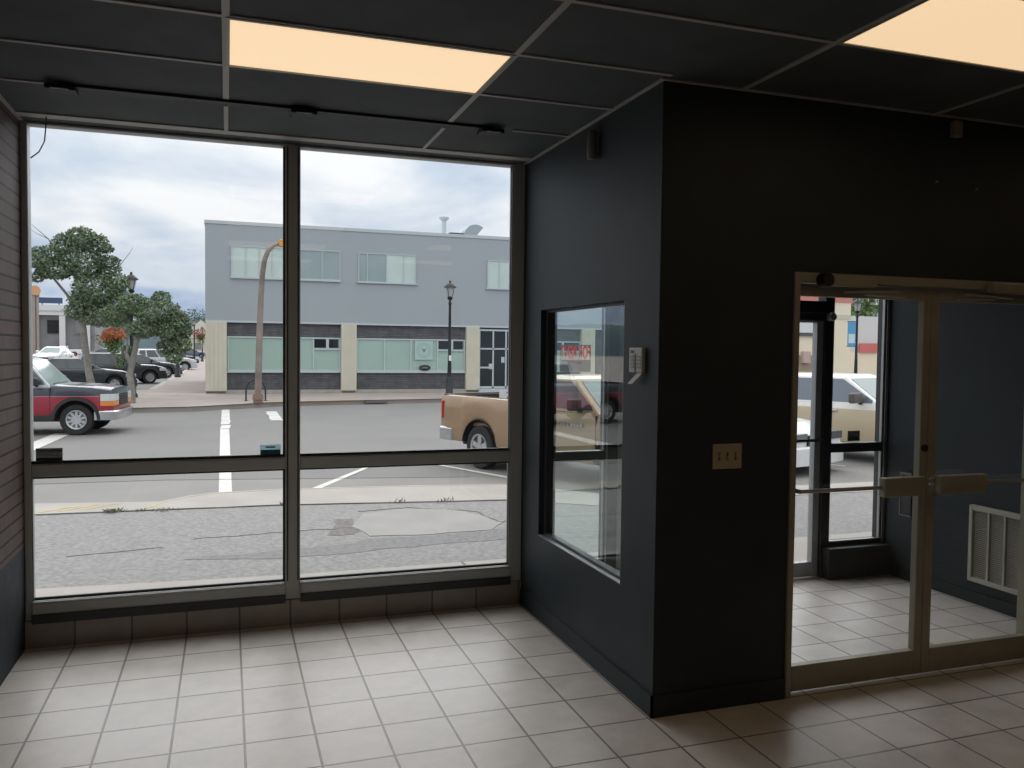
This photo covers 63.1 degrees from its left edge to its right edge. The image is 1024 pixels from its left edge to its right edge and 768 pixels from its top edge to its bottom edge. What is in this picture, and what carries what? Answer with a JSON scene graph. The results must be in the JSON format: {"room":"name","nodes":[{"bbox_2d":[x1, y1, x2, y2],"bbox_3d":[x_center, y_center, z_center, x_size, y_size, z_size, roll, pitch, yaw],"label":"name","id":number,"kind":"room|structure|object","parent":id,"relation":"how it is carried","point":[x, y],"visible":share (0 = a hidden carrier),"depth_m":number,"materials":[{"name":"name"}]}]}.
{"room":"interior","nodes":[
{"label":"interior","id":0,"kind":"room"},
{"bbox_2d":[0,100,25,685],"bbox_3d":[-1.177,0.033,-0.654,0.350,3.600,11.920,0,2,-19],"label":"wall","id":1,"kind":"structure","parent":0,"point":[12,530],"depth_m":4.68,"materials":[{"name":"brick"}]},
{"bbox_2d":[25,580,520,648],"bbox_3d":[-1.447,1.500,5.568,3.150,0.165,0.140,0,2,-19],"label":"wall","id":2,"kind":"structure","parent":0,"point":[294,611],"depth_m":5.43,"materials":[{"name":"tile"}]},
{"bbox_2d":[20,120,524,624],"bbox_3d":[-1.421,-0.060,5.482,3.150,2.990,0.120,0,2,-19],"label":"window","id":3,"kind":"structure","parent":2,"relation":"in","point":[138,602],"depth_m":5.44,"materials":[{"name":"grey metal"}]},
{"bbox_2d":[36,448,62,460],"bbox_3d":[-2.796,0.432,5.042,0.144,0.088,0.002,0,2,-19],"label":"sticker","id":4,"kind":"object","parent":3,"relation":"attached to","point":[42,454],"visible":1,"depth_m":5.04,"materials":[{"name":"grey"}]},
{"bbox_2d":[37,449,60,455],"bbox_3d":[-2.797,0.414,5.041,0.131,0.036,0.001,0,2,-19],"label":"print","id":5,"kind":"object","parent":4,"relation":"on","point":[40,452],"depth_m":5.04,"materials":[{"name":"grey"}]},
{"bbox_2d":[260,444,280,453],"bbox_3d":[-1.580,0.434,5.457,0.130,0.075,0.002,0,2,-19],"label":"sticker","id":6,"kind":"object","parent":3,"relation":"attached to","point":[264,449],"visible":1,"depth_m":5.46,"materials":[{"name":"blue"}]},
{"bbox_2d":[0,574,1023,767],"bbox_3d":[3.220,1.890,0.949,9.700,0.140,11.960,0,2,-19],"label":"floor","id":7,"kind":"structure","parent":0,"point":[490,686],"depth_m":4.28,"materials":[{"name":"tile"}]},
{"bbox_2d":[0,0,1023,164],"bbox_3d":[3.256,-1.548,0.821,9.700,0.460,11.980,0,2,-19],"label":"ceiling","id":8,"kind":"structure","parent":0,"point":[691,51],"depth_m":3.87,"materials":[{"name":"tile"}]},
{"bbox_2d":[30,117,46,157],"bbox_3d":[-2.743,-1.430,4.849,0.192,0.215,0.025,2,3,35],"label":"loose wire","id":9,"kind":"object","parent":8,"relation":"hanging from","point":[46,117],"visible":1,"depth_m":4.82,"materials":[{"name":"grey"}]},
{"bbox_2d":[44,82,504,137],"bbox_3d":[-1.200,-1.496,4.576,2.410,0.041,0.128,0,2,-19],"label":"ceiling track","id":10,"kind":"object","parent":8,"relation":"attached to","point":[66,89],"visible":1,"depth_m":4.53,"materials":[{"name":"black"}]},
{"bbox_2d":[226,17,515,94],"bbox_3d":[-0.658,-1.474,3.796,1.220,0.011,0.610,0,2,-19],"label":"recessed light","id":11,"kind":"object","parent":8,"relation":"in","point":[249,43],"visible":1,"depth_m":3.77,"materials":[{"name":"beige plastic"}]},
{"bbox_2d":[0,0,1023,164],"bbox_3d":[3.321,-1.314,0.864,9.150,0.008,11.600,0,2,-19],"label":"grid","id":12,"kind":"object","parent":8,"relation":"attached to","point":[225,4],"depth_m":4.02,"materials":[{"name":"grey metal"}]},
{"bbox_2d":[836,0,1023,73],"bbox_3d":[2.045,-1.429,3.430,1.220,0.011,0.610,0,2,-19],"label":"recessed light","id":13,"kind":"object","parent":8,"relation":"in","point":[985,32],"visible":1,"depth_m":3.41,"materials":[{"name":"beige"}]},
{"bbox_2d":[520,81,684,718],"bbox_3d":[0.433,0.052,5.093,0.132,3.140,2.092,0,2,-19],"label":"wall","id":14,"kind":"structure","parent":0,"point":[608,228],"depth_m":4.44,"materials":[{"name":"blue paint"}]},
{"bbox_2d":[538,301,624,583],"bbox_3d":[0.425,0.293,5.070,0.073,1.530,1.250,0,2,-19],"label":"window","id":15,"kind":"structure","parent":14,"relation":"in","point":[601,567],"depth_m":5.61,"materials":[{"name":"grey"}]},
{"bbox_2d":[587,130,598,160],"bbox_3d":[0.458,-1.358,4.750,0.059,0.165,0.054,0,2,-19],"label":"sensor","id":16,"kind":"object","parent":14,"relation":"attached to","point":[592,137],"visible":1,"depth_m":4.73,"materials":[{"name":"grey"}]},
{"bbox_2d":[628,348,645,383],"bbox_3d":[0.634,-0.093,4.271,0.037,0.187,0.144,0,2,-19],"label":"thermostat","id":17,"kind":"object","parent":14,"relation":"attached to","point":[636,355],"visible":1,"depth_m":4.25,"materials":[{"name":"grey plastic"}]},
{"bbox_2d":[674,84,1023,692],"bbox_3d":[3.589,0.085,5.152,5.880,3.140,0.140,0,2,-19],"label":"wall","id":18,"kind":"structure","parent":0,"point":[775,187],"depth_m":4.30,"materials":[{"name":"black paint"}]},
{"bbox_2d":[650,678,784,718],"bbox_3d":[1.063,1.608,4.276,0.790,0.110,0.011,0,2,-19],"label":"baseboard","id":19,"kind":"structure","parent":18,"relation":"attached to","point":[664,705],"depth_m":4.27,"materials":[{"name":"blue paint"}]},
{"bbox_2d":[712,443,741,468],"bbox_3d":[1.094,0.367,4.226,0.170,0.128,0.023,0,2,-19],"label":"light switch","id":20,"kind":"object","parent":18,"relation":"attached to","point":[725,456],"visible":1,"depth_m":4.23,"materials":[{"name":"beige plastic"}]},
{"bbox_2d":[784,272,1023,698],"bbox_3d":[2.304,0.536,4.695,1.830,2.245,0.212,0,2,-19],"label":"door","id":21,"kind":"structure","parent":18,"relation":"attached to","point":[919,657],"depth_m":4.68,"materials":[{"name":"beige metal"}]},
{"bbox_2d":[950,120,962,137],"bbox_3d":[2.445,-1.402,4.595,0.056,0.090,0.050,0,2,-19],"label":"sensor","id":22,"kind":"object","parent":18,"relation":"attached to","point":[956,126],"visible":1,"depth_m":4.57,"materials":[{"name":"beige"}]},
{"bbox_2d":[821,543,890,579],"bbox_3d":[2.807,1.451,6.928,0.620,0.250,0.230,0,2,-19],"label":"wall","id":23,"kind":"structure","parent":0,"point":[870,559],"depth_m":6.81,"materials":[{"name":"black paint"}]},
{"bbox_2d":[827,298,890,546],"bbox_3d":[2.843,0.092,6.893,0.568,2.470,0.106,0,2,-19],"label":"window","id":24,"kind":"structure","parent":23,"relation":"in","point":[879,445],"depth_m":6.94,"materials":[{"name":"grey"}]},
{"bbox_2d":[847,431,859,440],"bbox_3d":[2.827,0.429,6.901,0.125,0.085,0.002,0,2,-19],"label":"sticker","id":25,"kind":"object","parent":24,"relation":"attached to","point":[852,435],"visible":1,"depth_m":6.90,"materials":[{"name":"grey"}]},
{"bbox_2d":[884,300,1023,604],"bbox_3d":[3.473,0.043,6.157,0.150,3.140,1.840,0,2,-19],"label":"wall","id":26,"kind":"structure","parent":0,"point":[980,393],"depth_m":6.24,"materials":[{"name":"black paint"}]},
{"bbox_2d":[899,472,912,517],"bbox_3d":[3.180,0.886,6.702,0.056,0.353,0.120,0,2,-19],"label":"junction box","id":27,"kind":"object","parent":26,"relation":"attached to","point":[905,503],"visible":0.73,"depth_m":6.69,"materials":[{"name":"grey"}]},
{"bbox_2d":[890,564,1016,617],"bbox_3d":[3.405,1.571,6.116,0.011,0.090,1.680,0,2,-19],"label":"baseboard","id":28,"kind":"structure","parent":26,"relation":"attached to","point":[980,599],"depth_m":6.19,"materials":[{"name":"blue paint"}]},
{"bbox_2d":[967,504,1019,594],"bbox_3d":[3.450,1.173,5.929,0.045,0.560,0.456,0,2,-19],"label":"air vent","id":29,"kind":"object","parent":26,"relation":"in","point":[993,537],"visible":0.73,"depth_m":5.95,"materials":[{"name":"beige metal"}]},
{"bbox_3d":[0.441,1.457,6.120,0.540,0.250,0.230,0,2,-19],"label":"wall","id":30,"kind":"structure","parent":0,"visible":0},
{"bbox_2d":[556,307,609,562],"bbox_3d":[0.445,0.098,6.075,0.525,2.470,0.106,0,2,-19],"label":"window","id":31,"kind":"structure","parent":30,"relation":"in","point":[601,455],"depth_m":6.12,"materials":[{"name":"grey"}]},
{"bbox_2d":[560,345,590,371],"bbox_3d":[0.462,-0.186,6.063,0.240,0.195,0.004,0,2,-19],"label":"sign","id":32,"kind":"object","parent":31,"relation":"attached to","point":[565,365],"visible":1,"depth_m":6.06,"materials":[{"name":"grey"}]},
{"bbox_3d":[3.001,-1.351,6.866,5.880,0.420,0.160,0,2,-19],"label":"wall","id":33,"kind":"structure","parent":0,"visible":0},
{"bbox_2d":[606,297,836,577],"bbox_3d":[1.640,0.221,6.464,1.987,2.720,0.152,0,2,-19],"label":"door","id":34,"kind":"structure","parent":33,"relation":"in","point":[820,313],"depth_m":6.72,"materials":[{"name":"grey"}]},
{"bbox_2d":[609,319,613,351],"bbox_3d":[0.727,-0.356,6.099,0.030,0.240,0.001,0,2,-19],"label":"vinyl lettering","id":35,"kind":"object","parent":34,"relation":"attached to","point":[612,324],"visible":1,"depth_m":6.10,"materials":[{"name":"black plastic"}]},
{"label":"outside","id":36,"kind":"structure","parent":0,"visible":0},
{"bbox_2d":[130,361,481,412],"bbox_3d":[-32.494,-5.362,178.396,66.300,0.380,301.200,0,2,-19],"label":"ground","id":37,"kind":"structure","parent":36,"point":[188,389],"depth_m":32.74,"materials":[{"name":"concrete"}]},
{"bbox_2d":[31,226,134,382],"bbox_3d":[-15.697,-2.564,30.169,3.932,6.266,1.875,0,2,-13],"label":"street tree","id":38,"kind":"object","parent":37,"relation":"on","point":[88,304],"visible":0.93,"depth_m":29.88,"materials":[{"name":"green plant"}]},
{"bbox_2d":[126,272,138,397],"bbox_3d":[-14.578,-1.865,31.534,0.886,4.760,0.520,0,2,-19],"label":"lamp post","id":39,"kind":"object","parent":37,"relation":"on","point":[132,279],"visible":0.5,"depth_m":31.48,"materials":[{"name":"metal"}]},
{"bbox_2d":[100,325,125,354],"bbox_3d":[-15.031,-1.742,31.369,0.993,1.321,0.863,0,2,-19],"label":"flower basket","id":40,"kind":"object","parent":39,"relation":"hanging from","point":[113,339],"visible":0.99,"depth_m":31.28,"materials":[{"name":"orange plant"}]},
{"bbox_2d":[98,290,193,402],"bbox_3d":[-12.566,-1.287,28.638,2.969,3.893,1.495,1,2,-3],"label":"street tree","id":41,"kind":"object","parent":37,"relation":"on","point":[179,323],"visible":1,"depth_m":28.47,"materials":[{"name":"green plant"}]},
{"bbox_2d":[150,360,204,388],"bbox_3d":[-32.297,-1.806,84.606,0.300,0.004,99.000,0,2,-19],"label":"curb","id":42,"kind":"object","parent":37,"relation":"on","point":[172,377],"visible":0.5,"depth_m":46.49,"materials":[{"name":"concrete"}]},
{"bbox_2d":[174,303,181,376],"bbox_3d":[-21.405,-2.814,53.380,0.520,4.760,0.520,0,2,-19],"label":"lamp post","id":43,"kind":"object","parent":37,"relation":"on","point":[177,366],"visible":0.5,"depth_m":53.32,"materials":[{"name":"metal"}]},
{"bbox_2d":[182,320,204,351],"bbox_3d":[-72.804,-10.801,195.707,9.800,8.200,8.600,0,2,-19],"label":"house","id":44,"kind":"structure","parent":37,"relation":"on","point":[200,323],"depth_m":191.54,"materials":[{"name":"beige"}]},
{"bbox_2d":[192,318,198,359],"bbox_3d":[-30.788,-4.036,81.322,0.867,4.760,0.520,0,2,-19],"label":"lamp post","id":45,"kind":"object","parent":37,"relation":"on","point":[193,320],"visible":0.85,"depth_m":81.20,"materials":[{"name":"metal"}]},
{"bbox_2d":[192,329,204,344],"bbox_3d":[-30.403,-4.573,81.449,1.538,1.712,1.328,0,2,-19],"label":"flower basket","id":46,"kind":"object","parent":45,"relation":"hanging from","point":[200,336],"visible":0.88,"depth_m":81.24,"materials":[{"name":"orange plant"}]},
{"bbox_2d":[133,402,265,407],"bbox_3d":[-11.518,0.703,27.685,7.252,0.004,1.996,0,3,-25],"label":"far curb edge","id":47,"kind":"structure","parent":37,"relation":"on","point":[263,402],"depth_m":27.47,"materials":[{"name":"concrete"}]},
{"bbox_2d":[244,379,267,400],"bbox_3d":[-9.382,0.221,30.543,0.840,0.789,0.160,0,2,-19],"label":"bike rack","id":48,"kind":"object","parent":37,"relation":"on","point":[253,379],"visible":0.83,"depth_m":30.46,"materials":[{"name":"metal"}]},
{"bbox_2d":[252,239,282,402],"bbox_3d":[-8.419,-2.229,29.622,1.560,5.780,0.540,0,2,-19],"label":"signal pole","id":49,"kind":"object","parent":37,"relation":"on","point":[258,397],"visible":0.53,"depth_m":29.32,"materials":[{"name":"brown"}]},
{"bbox_2d":[365,400,387,402],"bbox_3d":[-5.196,0.684,31.886,0.850,0.090,0.240,0,2,-19],"label":"drain","id":50,"kind":"object","parent":37,"relation":"attached to","point":[380,401],"visible":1,"depth_m":31.80,"materials":[{"name":"grey"}]},
{"bbox_2d":[204,220,601,393],"bbox_3d":[-4.084,-3.544,45.447,23.430,7.238,15.180,0,2,-19],"label":"office building","id":51,"kind":"structure","parent":37,"relation":"on","point":[367,296],"depth_m":37.03,"materials":[{"name":"grey paint"}]},
{"bbox_2d":[415,341,432,359],"bbox_3d":[-4.007,-1.530,37.911,0.840,0.860,0.008,0,2,-19],"label":"sign","id":52,"kind":"object","parent":51,"relation":"attached to","point":[423,349],"depth_m":37.91,"materials":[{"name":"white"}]},
{"bbox_2d":[439,217,448,232],"bbox_3d":[-3.357,-7.509,40.826,0.660,1.350,0.600,0,2,-19],"label":"vent pipe","id":53,"kind":"object","parent":51,"relation":"on","point":[443,219],"visible":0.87,"depth_m":40.73,"materials":[{"name":"grey"}]},
{"bbox_2d":[462,225,482,234],"bbox_3d":[-1.985,-7.347,41.301,0.982,1.019,0.600,0,2,-19],"label":"exhaust hood","id":54,"kind":"object","parent":51,"relation":"on","point":[473,229],"visible":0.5,"depth_m":41.01,"materials":[{"name":"grey"}]},
{"bbox_2d":[444,280,455,392],"bbox_3d":[-2.527,-1.821,33.850,0.520,4.760,0.520,0,2,-19],"label":"lamp post","id":55,"kind":"object","parent":37,"relation":"on","point":[450,287],"visible":0.86,"depth_m":33.78,"materials":[{"name":"metal"}]},
{"bbox_2d":[799,296,852,372],"bbox_3d":[12.799,-2.395,48.572,8.500,5.065,10.300,0,2,-19],"label":"building","id":56,"kind":"structure","parent":37,"relation":"on","point":[842,305],"depth_m":44.99,"materials":[{"name":"beige paint"}]},
{"bbox_2d":[801,351,810,362],"bbox_3d":[15.572,-1.423,44.246,0.450,0.600,0.249,0,2,-19],"label":"wall lamp","id":57,"kind":"object","parent":56,"relation":"attached to","point":[805,355],"depth_m":44.14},
{"bbox_2d":[846,299,862,372],"bbox_3d":[16.876,-1.897,41.208,0.860,4.760,0.520,0,2,-19],"label":"lamp post","id":58,"kind":"object","parent":37,"relation":"on","point":[852,336],"visible":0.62,"depth_m":41.15,"materials":[{"name":"metal"}]},
{"bbox_2d":[848,334,854,342],"bbox_3d":[16.752,-2.241,41.135,0.380,0.450,0.004,0,2,-19],"label":"print","id":59,"kind":"object","parent":58,"relation":"attached to","point":[851,337],"depth_m":41.13,"materials":[{"name":"white"}]},
{"bbox_2d":[849,316,877,374],"bbox_3d":[29.436,-2.489,63.762,23.100,4.415,14.200,0,2,-19],"label":"building","id":60,"kind":"structure","parent":37,"relation":"on","point":[867,326],"depth_m":54.21,"materials":[{"name":"white paint"}]},
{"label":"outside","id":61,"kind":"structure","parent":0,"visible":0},
{"bbox_2d":[35,491,872,588],"bbox_3d":[9.452,1.736,12.570,54.000,0.380,5.970,0,2,-19],"label":"ground","id":62,"kind":"structure","parent":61,"point":[57,536],"depth_m":8.43,"materials":[{"name":"grey asphalt"}]},
{"bbox_2d":[66,547,161,556],"bbox_3d":[-3.739,1.583,7.863,0.822,0.004,0.029,-1,3,-29],"label":"crack","id":63,"kind":"object","parent":62,"relation":"on","point":[156,547],"visible":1,"depth_m":7.84,"materials":[{"name":"grey"}]},
{"bbox_2d":[102,507,126,512],"bbox_3d":[-4.633,1.471,9.747,0.312,0.050,0.170,-1,3,-27],"label":"tuft","id":64,"kind":"object","parent":62,"relation":"on","point":[118,509],"visible":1,"depth_m":9.73,"materials":[{"name":"plant"}]},
{"bbox_2d":[35,499,506,514],"bbox_3d":[-3.283,1.492,10.091,6.684,0.004,0.212,0,2,-14],"label":"curb seam","id":65,"kind":"object","parent":62,"relation":"on","point":[496,499],"visible":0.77,"depth_m":10.21,"materials":[{"name":"grey"}]},
{"bbox_2d":[194,527,353,538],"bbox_3d":[-2.443,1.561,8.767,1.692,0.004,0.072,0,2,-22],"label":"crack","id":66,"kind":"object","parent":62,"relation":"on","point":[348,527],"visible":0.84,"depth_m":8.71,"materials":[{"name":"grey"}]},
{"bbox_2d":[328,519,359,535],"bbox_3d":[-1.807,1.556,9.096,0.322,0.002,0.890,0,2,-6],"label":"asphalt patch","id":67,"kind":"object","parent":62,"relation":"on","point":[343,524],"visible":1,"depth_m":8.99,"materials":[{"name":"asphalt"}]},
{"bbox_2d":[184,528,505,559],"bbox_3d":[-1.385,1.594,8.271,3.477,0.002,0.529,0,2,-23],"label":"asphalt patch","id":68,"kind":"object","parent":62,"relation":"on","point":[365,545],"visible":0.79,"depth_m":8.28,"materials":[{"name":"asphalt"}]},
{"bbox_2d":[352,508,501,535],"bbox_3d":[-1.005,1.548,9.472,1.651,0.005,1.455,0,2,-19],"label":"concrete patch","id":69,"kind":"object","parent":62,"relation":"on","point":[410,521],"visible":1,"depth_m":9.34,"materials":[{"name":"concrete"}]},
{"bbox_2d":[358,507,505,521],"bbox_3d":[-0.703,1.537,9.860,2.258,0.004,0.559,1,2,14],"label":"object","id":70,"kind":"structure","parent":62,"relation":"on","point":[404,507],"depth_m":10.03,"materials":[{"name":"grey"}]},
{"bbox_2d":[35,532,871,596],"bbox_3d":[10.147,1.631,10.532,54.000,0.007,1.665,0,2,-19],"label":"concrete apron","id":71,"kind":"object","parent":62,"relation":"on","point":[800,543],"visible":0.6,"depth_m":6.96,"materials":[{"name":"concrete"}]},
{"bbox_2d":[34,482,872,513],"bbox_3d":[8.985,1.483,13.903,54.041,0.007,2.094,0,2,-16],"label":"sidewalk","id":72,"kind":"structure","parent":62,"relation":"on","point":[460,492],"depth_m":10.90,"materials":[{"name":"concrete"}]},
{"bbox_2d":[39,503,118,512],"bbox_3d":[-5.155,1.476,9.951,0.307,0.002,0.847,2,3,29],"label":"ramp marking","id":73,"kind":"object","parent":72,"relation":"on","point":[114,503],"visible":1,"depth_m":9.96,"materials":[{"name":"yellow paint"}]},
{"bbox_2d":[165,484,505,501],"bbox_3d":[-2.314,1.447,11.470,4.576,0.004,0.539,0,2,-21],"label":"curb face line","id":74,"kind":"structure","parent":72,"relation":"on","point":[467,484],"depth_m":11.60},
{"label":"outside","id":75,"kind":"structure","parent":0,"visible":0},
{"bbox_2d":[33,351,873,484],"bbox_3d":[-66.490,-6.274,194.887,520.000,0.320,428.000,0,2,-19],"label":"ground","id":76,"kind":"structure","parent":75,"point":[396,426],"depth_m":19.17,"materials":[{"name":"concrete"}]},
{"bbox_2d":[34,433,69,449],"bbox_3d":[-9.841,1.306,16.951,0.418,0.002,6.305,0,2,-17],"label":"stop line","id":77,"kind":"object","parent":76,"relation":"on","point":[44,441],"visible":0.33,"depth_m":18.55,"materials":[{"name":"white paint"}]},
{"bbox_2d":[33,347,74,359],"bbox_3d":[-48.038,-2.926,87.397,2.898,1.987,6.486,0,2,-11],"label":"car","id":78,"kind":"object","parent":76,"relation":"on","point":[46,352],"visible":0.41,"depth_m":86.48,"materials":[{"name":"white paint"}]},
{"bbox_2d":[59,346,81,355],"bbox_3d":[-84.342,-6.138,156.810,6.555,2.047,2.691,-1,3,-27],"label":"pickup truck","id":79,"kind":"object","parent":76,"relation":"on","point":[76,352],"visible":0.26,"depth_m":156.79,"materials":[{"name":"white paint"}]},
{"bbox_2d":[33,357,132,434],"bbox_3d":[-12.033,0.264,20.063,5.170,1.800,2.400,0,2,-13],"label":"pickup truck","id":80,"kind":"object","parent":76,"relation":"on","point":[79,407],"visible":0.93,"depth_m":19.58,"materials":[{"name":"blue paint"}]},
{"bbox_2d":[33,378,38,386],"bbox_3d":[-10.982,-0.035,19.201,0.136,0.210,0.284,0,2,-19],"label":"mirror","id":81,"kind":"object","parent":80,"relation":"attached to","point":[35,380],"depth_m":19.12,"materials":[{"name":"black mirror"}]},
{"bbox_2d":[119,391,127,404],"bbox_3d":[-9.638,0.344,20.612,0.085,0.290,0.904,0,2,-13],"label":"grille","id":82,"kind":"object","parent":80,"relation":"attached to","point":[123,395],"depth_m":20.59,"materials":[{"name":"grey"}]},
{"bbox_2d":[48,357,137,385],"bbox_3d":[-20.372,-0.467,39.064,5.076,1.555,2.268,-1,3,-33],"label":"car","id":83,"kind":"object","parent":76,"relation":"on","point":[73,368],"visible":0.38,"depth_m":38.42,"materials":[{"name":"black paint"}]},
{"bbox_2d":[91,348,113,352],"bbox_3d":[-79.130,-6.044,160.839,5.405,1.656,2.415,0,3,-24],"label":"car","id":84,"kind":"object","parent":76,"relation":"on","point":[103,350],"visible":0.2,"depth_m":160.11,"materials":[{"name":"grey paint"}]},
{"bbox_2d":[78,352,166,383],"bbox_3d":[-22.142,-0.898,47.130,4.794,1.734,2.264,-1,3,-34],"label":"car","id":85,"kind":"object","parent":76,"relation":"on","point":[145,373],"visible":0.52,"depth_m":46.77,"materials":[{"name":"grey paint"}]},
{"bbox_2d":[136,354,182,377],"bbox_3d":[-25.269,-1.253,56.644,5.264,1.613,2.352,-1,3,-34],"label":"car","id":86,"kind":"object","parent":76,"relation":"on","point":[141,359],"visible":0.29,"depth_m":56.45,"materials":[{"name":"grey paint"}]},
{"bbox_2d":[137,349,196,370],"bbox_3d":[-29.714,-2.026,71.077,5.264,1.904,2.486,-1,3,-34],"label":"car","id":87,"kind":"object","parent":76,"relation":"on","point":[187,363],"visible":0.4,"depth_m":70.10,"materials":[{"name":"silver metal"}]},
{"bbox_2d":[183,308,204,327],"bbox_3d":[-89.502,-15.132,237.959,11.949,13.121,10.129,0,2,-19],"label":"tree","id":88,"kind":"object","parent":76,"relation":"on","point":[193,310],"visible":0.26,"depth_m":236.69,"materials":[{"name":"green plant"}]},
{"bbox_2d":[183,348,204,357],"bbox_3d":[-61.804,-5.944,160.545,5.985,1.869,2.457,0,2,-19],"label":"pickup truck","id":89,"kind":"object","parent":76,"relation":"on","point":[190,353],"visible":0.34,"depth_m":159.86,"materials":[{"name":"blue paint"}]},
{"bbox_2d":[219,429,231,491],"bbox_3d":[-5.742,1.363,16.660,0.239,0.002,10.100,0,2,-19],"label":"crosswalk line","id":90,"kind":"object","parent":76,"relation":"on","point":[224,485],"visible":0.64,"depth_m":16.31,"materials":[{"name":"white paint"}]},
{"bbox_2d":[220,410,230,428],"bbox_3d":[-8.513,1.007,24.794,0.296,0.002,6.900,0,2,-19],"label":"crosswalk line","id":91,"kind":"object","parent":76,"relation":"on","point":[225,417],"visible":1,"depth_m":24.23,"materials":[{"name":"white paint"}]},
{"bbox_2d":[265,411,282,419],"bbox_3d":[-7.384,0.977,25.865,0.398,0.002,3.600,0,2,-19],"label":"crosswalk line","id":92,"kind":"object","parent":76,"relation":"on","point":[273,415],"visible":0.97,"depth_m":25.86,"materials":[{"name":"white paint"}]},
{"bbox_2d":[313,468,366,487],"bbox_3d":[-2.731,1.516,13.698,0.130,0.002,2.670,1,2,9],"label":"parking line","id":93,"kind":"object","parent":76,"relation":"on","point":[361,469],"visible":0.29,"depth_m":13.35,"materials":[{"name":"white paint"}]},
{"bbox_2d":[34,467,873,502],"bbox_3d":[8.509,1.585,15.236,54.143,0.005,3.575,0,2,-16],"label":"curb","id":94,"kind":"object","parent":76,"relation":"on","point":[161,490],"visible":0.15,"depth_m":12.72,"materials":[{"name":"concrete"}]},
{"bbox_2d":[40,477,440,483],"bbox_3d":[-5.538,1.516,12.904,9.863,0.004,0.424,0,2,-13],"label":"gutter seam","id":95,"kind":"object","parent":94,"relation":"on","point":[371,477],"visible":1,"depth_m":13.21,"materials":[{"name":"grey"}]},
{"bbox_2d":[439,465,506,477],"bbox_3d":[-0.765,1.504,14.556,0.124,0.002,2.396,-1,3,-42],"label":"parking line","id":96,"kind":"object","parent":76,"relation":"on","point":[439,465],"visible":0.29,"depth_m":14.40,"materials":[{"name":"white paint"}]},
{"bbox_2d":[440,374,600,468],"bbox_3d":[1.082,0.692,14.173,2.360,1.710,5.630,-1,3,-39],"label":"pickup truck","id":97,"kind":"object","parent":76,"relation":"on","point":[478,420],"visible":0.27,"depth_m":14.10,"materials":[{"name":"brown paint"}]},
{"bbox_2d":[499,391,507,397],"bbox_3d":[0.163,0.382,16.251,0.840,0.510,0.027,0,2,-13],"label":"sign","id":98,"kind":"object","parent":97,"relation":"in","point":[502,394],"visible":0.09,"depth_m":16.16,"materials":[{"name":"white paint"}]},
{"bbox_2d":[567,399,582,412],"bbox_3d":[0.966,0.331,12.643,0.284,0.210,0.168,0,2,-19],"label":"mirror","id":99,"kind":"object","parent":97,"relation":"attached to","point":[572,404],"depth_m":12.58,"materials":[{"name":"black mirror"}]},
{"bbox_2d":[796,418,843,466],"bbox_3d":[3.873,0.777,16.206,2.100,1.440,4.700,-1,3,-41],"label":"car","id":100,"kind":"object","parent":76,"relation":"on","point":[803,425],"visible":0.09,"depth_m":14.45,"materials":[{"name":"white paint"}]},
{"bbox_2d":[797,372,875,441],"bbox_3d":[6.780,0.627,17.535,2.640,1.700,5.800,-1,3,-41],"label":"pickup truck","id":101,"kind":"object","parent":76,"relation":"on","point":[854,394],"visible":0.05,"depth_m":16.43,"materials":[{"name":"white paint"}]},
{"bbox_2d":[848,393,862,404],"bbox_3d":[6.619,0.285,16.015,0.421,0.230,0.227,0,2,-19],"label":"mirror","id":102,"kind":"object","parent":101,"relation":"attached to","point":[857,398],"depth_m":15.92,"materials":[{"name":"beige mirror"}]},
{"bbox_2d":[851,298,878,316],"bbox_3d":[39.019,-7.060,91.681,10.884,11.563,7.720,0,2,-19],"label":"tree","id":103,"kind":"object","parent":76,"relation":"on","point":[870,305],"visible":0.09,"depth_m":90.30,"materials":[{"name":"green plant"}]},
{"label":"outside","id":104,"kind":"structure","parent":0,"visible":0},
{"bbox_2d":[103,318,204,350],"bbox_3d":[-174.140,-30.278,510.315,660.000,20.881,320.000,0,2,-19],"label":"hills","id":105,"kind":"structure","parent":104,"point":[144,343],"depth_m":360.47,"materials":[{"name":"plant"}]},
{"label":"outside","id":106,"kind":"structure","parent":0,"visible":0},
{"bbox_3d":[-124.121,-5.202,148.568,101.000,0.380,298.500,0,2,-19],"label":"ground","id":107,"kind":"structure","parent":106,"visible":0},
{"bbox_2d":[32,294,39,353],"bbox_3d":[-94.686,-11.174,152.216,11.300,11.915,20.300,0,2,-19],"label":"pole","id":108,"kind":"object","parent":107,"relation":"on","point":[38,295],"visible":0.14,"depth_m":159.57,"materials":[{"name":"grey"}]},
{"bbox_2d":[32,285,40,352],"bbox_3d":[-82.212,-10.868,143.991,1.700,12.250,0.570,0,2,-19],"label":"round sign","id":109,"kind":"object","parent":107,"relation":"on","point":[36,290],"visible":0.84,"depth_m":143.96,"materials":[{"name":"brown"}]},
{"bbox_2d":[39,305,102,351],"bbox_3d":[-106.530,-12.659,196.068,17.800,11.115,16.000,0,2,-19],"label":"building","id":110,"kind":"structure","parent":107,"relation":"on","point":[55,329],"depth_m":190.05,"materials":[{"name":"white"}]},
{"bbox_2d":[39,297,62,304],"bbox_3d":[-104.899,-18.799,189.693,4.800,1.700,0.400,0,2,-19],"label":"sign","id":111,"kind":"object","parent":110,"relation":"on","point":[42,300],"visible":0.88,"depth_m":189.49,"materials":[{"name":"blue"}]},
{"bbox_2d":[90,327,129,346],"bbox_3d":[-82.523,-8.955,172.508,8.001,6.161,6.659,0,2,-19],"label":"tree","id":112,"kind":"object","parent":107,"relation":"on","point":[99,342],"visible":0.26,"depth_m":171.78,"materials":[{"name":"green plant"}]},
{"bbox_2d":[114,314,142,344],"bbox_3d":[-105.108,-14.445,227.808,12.785,12.209,10.456,0,2,-19],"label":"tree","id":113,"kind":"object","parent":107,"relation":"on","point":[127,336],"visible":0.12,"depth_m":227.71,"materials":[{"name":"green plant"}]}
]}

